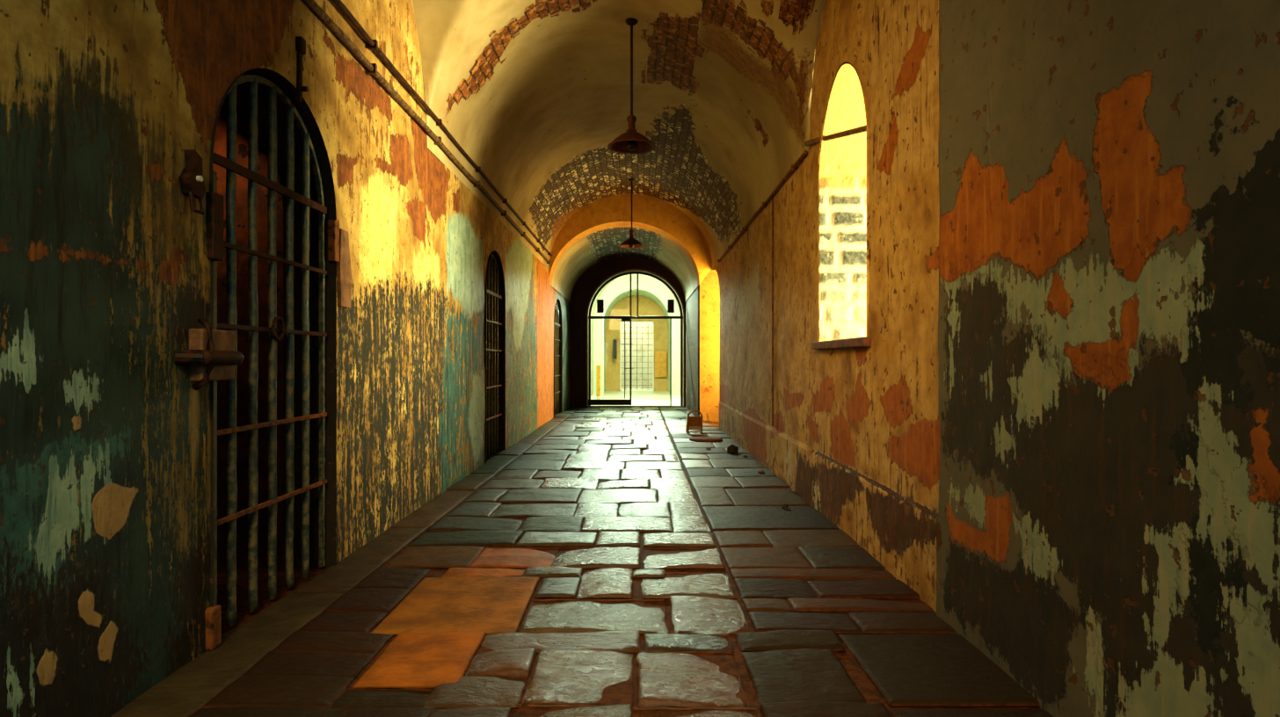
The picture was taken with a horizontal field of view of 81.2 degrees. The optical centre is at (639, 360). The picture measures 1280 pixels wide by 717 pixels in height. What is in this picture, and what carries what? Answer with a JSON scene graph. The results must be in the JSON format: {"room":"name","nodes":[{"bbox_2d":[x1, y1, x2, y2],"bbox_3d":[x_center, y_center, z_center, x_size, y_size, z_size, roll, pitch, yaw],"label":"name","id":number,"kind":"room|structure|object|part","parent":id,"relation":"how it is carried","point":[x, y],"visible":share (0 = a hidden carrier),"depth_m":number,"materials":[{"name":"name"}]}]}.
{"room":"prison interior","nodes":[
{"label":"prison interior","id":0,"kind":"room"},
{"bbox_2d":[213,67,283,543],"bbox_3d":[-2.940,-0.220,3.805,1.700,2.960,2.370,0,0,0],"label":"wall","id":1,"kind":"structure","parent":0,"point":[220,148],"depth_m":4.99,"materials":[{"name":"red brick"}]},
{"bbox_2d":[0,0,570,716],"bbox_3d":[-1.934,-1.035,9.750,0.312,4.570,19.100,0,0,0],"label":"wall","id":2,"kind":"structure","parent":0,"point":[106,441],"depth_m":2.87,"materials":[{"name":"paint"}]},
{"bbox_2d":[178,149,206,214],"bbox_3d":[-1.766,-0.708,2.968,0.057,0.246,0.115,0,0,0],"label":"wall lamp","id":3,"kind":"object","parent":2,"relation":"attached to","point":[191,178],"depth_m":2.95,"materials":[{"name":"black metal"}]},
{"bbox_2d":[174,317,244,391],"bbox_3d":[-1.739,-0.027,3.028,0.121,0.294,0.352,0,0,0],"label":"bolt","id":4,"kind":"object","parent":2,"relation":"attached to","point":[211,355],"visible":1,"depth_m":2.97,"materials":[{"name":"brown metal"}]},
{"bbox_3d":[-1.756,-0.012,2.914,0.094,0.060,0.089,0,0,-33],"label":"bolt handle","id":5,"kind":"part","parent":4,"relation":"part of","materials":[{"name":"black metal"}]},
{"bbox_2d":[204,74,339,650],"bbox_3d":[-1.814,-0.095,3.750,0.108,2.590,1.330,0,0,0],"label":"gate","id":6,"kind":"object","parent":2,"relation":"attached to","point":[215,243],"visible":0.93,"depth_m":3.74,"materials":[{"name":"black metal"}]},
{"bbox_3d":[-1.810,0.190,3.155,0.040,1.980,0.030,0,0,0],"label":"pivot post","id":7,"kind":"part","parent":6,"relation":"part of","materials":[{"name":"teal metal"}]},
{"bbox_3d":[-1.845,-0.095,3.755,0.024,2.590,1.210,0,0,0],"label":"frame","id":8,"kind":"part","parent":6,"relation":"part of","materials":[{"name":"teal metal"}]},
{"bbox_3d":[-1.792,-0.700,4.385,0.045,0.240,0.060,0,0,0],"label":"latch plate","id":9,"kind":"part","parent":6,"relation":"part of","materials":[{"name":"metal"}]},
{"bbox_2d":[295,36,308,101],"bbox_3d":[-1.770,-1.523,3.914,0.045,0.330,0.062,0,0,0],"label":"strap","id":10,"kind":"object","parent":2,"relation":"attached to","point":[300,41],"visible":1,"depth_m":3.90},
{"bbox_2d":[336,228,351,307],"bbox_3d":[-1.785,-0.551,4.508,0.034,0.460,0.180,0,0,0],"label":"strip","id":11,"kind":"object","parent":2,"relation":"attached to","point":[344,269],"visible":0.9,"depth_m":4.48,"materials":[{"name":"beige paint"}]},
{"bbox_2d":[302,0,551,264],"bbox_3d":[-1.760,-1.910,10.250,0.077,0.066,18.100,0,0,0],"label":"conduit","id":12,"kind":"object","parent":2,"relation":"attached to","point":[370,69],"visible":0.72,"depth_m":5.37,"materials":[{"name":"metal"}]},
{"bbox_2d":[486,254,501,460],"bbox_3d":[-1.843,-0.065,9.315,0.048,2.530,1.190,0,0,0],"label":"gate","id":13,"kind":"object","parent":2,"relation":"attached to","point":[493,294],"visible":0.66,"depth_m":9.48,"materials":[{"name":"black metal"}]},
{"bbox_3d":[-1.845,-0.065,9.315,0.024,2.530,1.190,0,0,0],"label":"frame","id":14,"kind":"part","parent":13,"relation":"part of","materials":[{"name":"black metal"}]},
{"bbox_2d":[554,301,559,415],"bbox_3d":[-1.843,-0.060,16.525,0.048,2.520,1.490,0,0,0],"label":"gate","id":15,"kind":"object","parent":2,"relation":"attached to","point":[556,314],"visible":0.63,"depth_m":16.73,"materials":[{"name":"black metal"}]},
{"bbox_3d":[-1.845,-0.060,16.525,0.024,2.520,1.490,0,0,0],"label":"frame","id":16,"kind":"part","parent":15,"relation":"part of","materials":[{"name":"black metal"}]},
{"bbox_2d":[548,193,712,286],"bbox_3d":[-0.175,-2.410,14.975,3.230,1.820,0.350,0,0,0],"label":"arch","id":17,"kind":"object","parent":2,"relation":"attached to","point":[657,215],"depth_m":14.80,"materials":[{"name":"paint"}]},
{"bbox_2d":[110,407,1053,716],"bbox_3d":[-1.200,1.214,9.900,5.600,0.072,19.400,0,0,0],"label":"floor","id":18,"kind":"structure","parent":0,"point":[605,562],"depth_m":3.58,"materials":[{"name":"grey stone"}]},
{"bbox_2d":[685,409,702,433],"bbox_3d":[0.909,1.008,12.357,0.258,0.384,0.164,0,0,-8],"label":"lantern","id":19,"kind":"object","parent":18,"relation":"on","point":[696,422],"visible":1,"depth_m":12.28,"materials":[{"name":"yellow paint"}]},
{"bbox_3d":[0.918,1.116,12.289,0.230,0.048,0.016,0,0,-8],"label":"panel","id":20,"kind":"part","parent":19,"relation":"part of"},
{"bbox_2d":[689,436,722,442],"bbox_3d":[1.002,1.181,11.209,0.494,0.030,0.559,0,0,0],"label":"mat","id":21,"kind":"object","parent":18,"relation":"on","point":[694,439],"visible":1,"depth_m":11.08,"materials":[{"name":"fabric"}]},
{"bbox_2d":[727,444,738,453],"bbox_3d":[1.214,1.147,9.709,0.146,0.114,0.150,0,0,14],"label":"stone","id":22,"kind":"object","parent":18,"relation":"on","point":[730,449],"visible":1,"depth_m":9.67,"materials":[{"name":"black stone"}]},
{"bbox_2d":[781,503,788,509],"bbox_3d":[1.185,1.183,6.072,0.053,0.037,0.047,0,0,18],"label":"pebble","id":23,"kind":"object","parent":18,"relation":"on","point":[784,505],"visible":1,"depth_m":6.05,"materials":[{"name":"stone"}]},
{"bbox_2d":[590,320,593,396],"bbox_3d":[-1.620,-0.050,24.325,0.001,2.600,9.350,0,0,0],"label":"wall","id":24,"kind":"structure","parent":0,"point":[592,322],"depth_m":25.74,"materials":[{"name":"white paint"}]},
{"bbox_2d":[411,0,821,269],"bbox_3d":[-0.176,-2.563,7.500,3.239,1.526,14.600,0,0,0],"label":"ceiling","id":25,"kind":"structure","parent":0,"point":[535,93],"depth_m":7.99,"materials":[{"name":"paint"}]},
{"bbox_2d":[332,0,552,256],"bbox_3d":[-1.750,-2.070,8.000,0.063,0.054,13.600,0,0,0],"label":"conduit","id":26,"kind":"object","parent":25,"relation":"attached to","point":[371,44],"visible":0.95,"depth_m":5.77,"materials":[{"name":"black metal"}]},
{"bbox_2d":[607,17,655,153],"bbox_3d":[-0.072,-2.678,7.250,0.464,1.278,0.464,0,0,0],"label":"pendant lamp","id":27,"kind":"object","parent":25,"relation":"hanging from","point":[631,141],"visible":1,"depth_m":7.24,"materials":[{"name":"black metal"}]},
{"bbox_3d":[-0.072,-2.810,7.250,0.025,0.934,0.024,0,0,0],"label":"rod","id":28,"kind":"part","parent":27,"relation":"part of","materials":[{"name":"black metal"}]},
{"bbox_3d":[-0.072,-2.137,7.250,0.464,0.141,0.464,0,0,0],"label":"lamp shade","id":29,"kind":"part","parent":27,"relation":"part of","materials":[{"name":"metal"}]},
{"bbox_3d":[-0.072,-2.106,7.250,0.100,0.134,0.100,0,0,0],"label":"bulb","id":30,"kind":"part","parent":27,"relation":"part of","materials":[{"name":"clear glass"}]},
{"bbox_2d":[618,178,644,248],"bbox_3d":[-0.136,-2.680,13.600,0.464,1.278,0.464,0,0,0],"label":"pendant lamp","id":31,"kind":"object","parent":25,"relation":"hanging from","point":[631,243],"visible":1,"depth_m":13.57,"materials":[{"name":"black metal"}]},
{"bbox_3d":[-0.136,-2.812,13.600,0.025,0.934,0.024,0,0,0],"label":"rod","id":32,"kind":"part","parent":31,"relation":"part of","materials":[{"name":"black metal"}]},
{"bbox_3d":[-0.136,-2.140,13.600,0.464,0.141,0.464,0,0,0],"label":"lamp shade","id":33,"kind":"part","parent":31,"relation":"part of","materials":[{"name":"metal"}]},
{"bbox_2d":[552,227,697,301],"bbox_3d":[-0.295,-2.100,17.225,2.950,1.200,4.150,0,0,0],"label":"ceiling","id":34,"kind":"structure","parent":0,"point":[596,247],"depth_m":16.80,"materials":[{"name":"paint"}]},
{"bbox_2d":[569,255,685,407],"bbox_3d":[-0.295,-0.875,19.475,3.190,4.250,0.350,0,0,0],"label":"wall","id":35,"kind":"structure","parent":0,"point":[585,287],"depth_m":19.30,"materials":[{"name":"brown paint"}]},
{"bbox_2d":[588,271,683,406],"bbox_3d":[-0.137,-0.557,19.480,2.623,3.515,0.100,0,0,0],"label":"door","id":36,"kind":"structure","parent":35,"relation":"in","point":[624,319],"depth_m":19.45,"materials":[{"name":"brown metal"}]},
{"bbox_3d":[-0.825,1.096,19.480,1.238,0.148,0.044,0,0,0],"label":"rail","id":37,"kind":"part","parent":36,"relation":"part of","materials":[{"name":"brown metal"}]},
{"bbox_2d":[586,269,684,407],"bbox_3d":[-0.090,-0.579,19.310,2.546,3.558,0.080,0,0,0],"label":"trim","id":38,"kind":"structure","parent":35,"relation":"attached to","point":[629,270],"depth_m":19.27,"materials":[{"name":"black metal"}]},
{"bbox_2d":[585,405,685,407],"bbox_3d":[-0.090,1.214,19.470,2.590,0.052,0.380,0,0,0],"label":"threshold","id":39,"kind":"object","parent":35,"relation":"attached to","point":[619,406],"depth_m":19.28,"materials":[{"name":"brown metal"}]},
{"bbox_2d":[590,388,680,405],"bbox_3d":[-0.085,1.204,25.815,3.270,0.001,12.370,0,0,0],"label":"floor","id":40,"kind":"structure","parent":0,"point":[637,397],"depth_m":24.66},
{"bbox_2d":[596,365,600,399],"bbox_3d":[-1.224,0.675,22.440,0.119,1.050,0.120,0,0,0],"label":"panel","id":41,"kind":"object","parent":40,"relation":"on","point":[598,367],"visible":0.92,"depth_m":22.40,"materials":[{"name":"yellow paint"}]},
{"bbox_2d":[602,312,603,399],"bbox_3d":[-1.109,-0.300,23.000,0.036,3.000,0.034,0,0,0],"label":"pole","id":42,"kind":"object","parent":40,"relation":"on","point":[602,313],"visible":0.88,"depth_m":22.99,"materials":[{"name":"metal"}]},
{"bbox_2d":[590,278,680,321],"bbox_3d":[-0.085,-2.225,24.325,3.070,1.750,9.350,0,0,0],"label":"ceiling","id":43,"kind":"structure","parent":0,"point":[607,285],"depth_m":26.10,"materials":[{"name":"paint"}]},
{"bbox_2d":[593,274,680,394],"bbox_3d":[-0.085,-0.990,27.750,3.170,4.420,2.500,0,0,0],"label":"wall","id":44,"kind":"structure","parent":0,"point":[649,287],"depth_m":26.50,"materials":[{"name":"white paint"}]},
{"bbox_2d":[596,299,603,312],"bbox_3d":[-1.000,-1.398,19.346,0.170,0.340,0.188,0,0,0],"label":"loudspeaker","id":45,"kind":"object","parent":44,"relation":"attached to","point":[600,302],"visible":1,"depth_m":19.25,"materials":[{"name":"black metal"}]},
{"bbox_2d":[597,300,603,312],"bbox_3d":[-1.000,-1.398,19.257,0.140,0.300,0.010,0,0,0],"label":"grille","id":46,"kind":"object","parent":45,"relation":"attached to","point":[600,302],"depth_m":19.25,"materials":[{"name":"black metal"}]},
{"bbox_2d":[667,299,674,312],"bbox_3d":[0.818,-1.398,19.346,0.170,0.340,0.188,0,0,0],"label":"loudspeaker","id":47,"kind":"object","parent":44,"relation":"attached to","point":[670,302],"visible":1,"depth_m":19.25,"materials":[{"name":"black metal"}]},
{"bbox_2d":[668,300,673,312],"bbox_3d":[0.818,-1.398,19.257,0.140,0.300,0.010,0,0,0],"label":"grille","id":48,"kind":"object","parent":47,"relation":"attached to","point":[670,302],"depth_m":19.25,"materials":[{"name":"black metal"}]},
{"bbox_2d":[605,295,668,391],"bbox_3d":[-0.085,-0.990,29.000,3.070,4.420,0.001,0,0,0],"label":"wall","id":49,"kind":"structure","parent":0,"point":[647,307],"depth_m":29.00,"materials":[{"name":"paint"}]},
{"bbox_2d":[612,339,617,359],"bbox_3d":[-0.928,-0.425,28.660,0.135,0.750,0.120,0,0,0],"label":"upper cabinet","id":50,"kind":"object","parent":49,"relation":"attached to","point":[614,341],"visible":1,"depth_m":28.60,"materials":[{"name":"grey metal"}]},
{"bbox_2d":[619,321,654,391],"bbox_3d":[-0.085,-0.151,28.960,1.296,2.701,0.040,0,0,0],"label":"gate","id":51,"kind":"object","parent":49,"relation":"attached to","point":[636,327],"visible":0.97,"depth_m":28.95,"materials":[{"name":"white metal"}]},
{"bbox_2d":[654,351,666,377],"bbox_3d":[0.839,0.150,28.890,0.457,1.000,0.060,0,0,0],"label":"notice board","id":52,"kind":"object","parent":49,"relation":"attached to","point":[660,357],"visible":1,"depth_m":28.86,"materials":[{"name":"yellow paint"}]},
{"bbox_2d":[685,286,699,416],"bbox_3d":[1.200,-0.375,17.050,0.001,3.250,4.500,0,0,0],"label":"wall","id":53,"kind":"structure","parent":0,"point":[692,316],"depth_m":16.86,"materials":[{"name":"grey paint"}]},
{"bbox_2d":[698,269,719,421],"bbox_3d":[1.630,-0.270,15.006,0.860,3.040,0.388,0,0,0],"label":"trim","id":54,"kind":"structure","parent":0,"point":[709,308],"depth_m":14.81,"materials":[{"name":"yellow paint"}]},
{"bbox_2d":[712,0,1279,716],"bbox_3d":[1.738,-1.035,7.499,0.687,4.570,14.601,0,0,0],"label":"wall","id":55,"kind":"structure","parent":0,"point":[1059,418],"depth_m":2.55,"materials":[{"name":"paint"}]},
{"bbox_2d":[717,150,807,261],"bbox_3d":[1.414,-1.760,9.810,0.056,0.048,6.980,0,0,0],"label":"conduit","id":56,"kind":"object","parent":55,"relation":"attached to","point":[793,167],"visible":1,"depth_m":8.05,"materials":[{"name":"metal"}]},
{"bbox_2d":[771,196,773,426],"bbox_3d":[1.421,-0.525,7.950,0.023,2.450,0.024,0,0,0],"label":"pipe","id":57,"kind":"object","parent":55,"relation":"attached to","point":[773,196],"visible":1,"depth_m":7.94,"materials":[{"name":"metal"}]},
{"bbox_2d":[804,124,869,145],"bbox_3d":[1.455,-1.641,5.471,0.083,0.399,1.610,0,0,-2],"label":"rod","id":58,"kind":"object","parent":55,"relation":"attached to","point":[861,129],"visible":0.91,"depth_m":5.41,"materials":[{"name":"brown metal"}]},
{"bbox_2d":[812,64,871,349],"bbox_3d":[1.725,-1.087,5.325,0.670,2.003,1.390,0,0,0],"label":"window","id":59,"kind":"structure","parent":55,"relation":"in","point":[842,183],"depth_m":5.94,"materials":[{"name":"glass"},{"name":"iron"},{"name":"stone"}]},
{"bbox_3d":[1.725,-0.115,5.325,0.670,0.060,1.390,0,0,0],"label":"sill","id":60,"kind":"part","parent":59,"relation":"part of","materials":[{"name":"red wood"}]},
{"label":"outside","id":61,"kind":"structure","parent":0,"visible":0},
{"bbox_2d":[620,322,653,388],"bbox_3d":[0.000,-1.275,32.000,8.000,5.050,0.001,0,0,0],"label":"wall","id":62,"kind":"structure","parent":61,"point":[644,335],"depth_m":32.00,"materials":[{"name":"white tile"}]}
]}

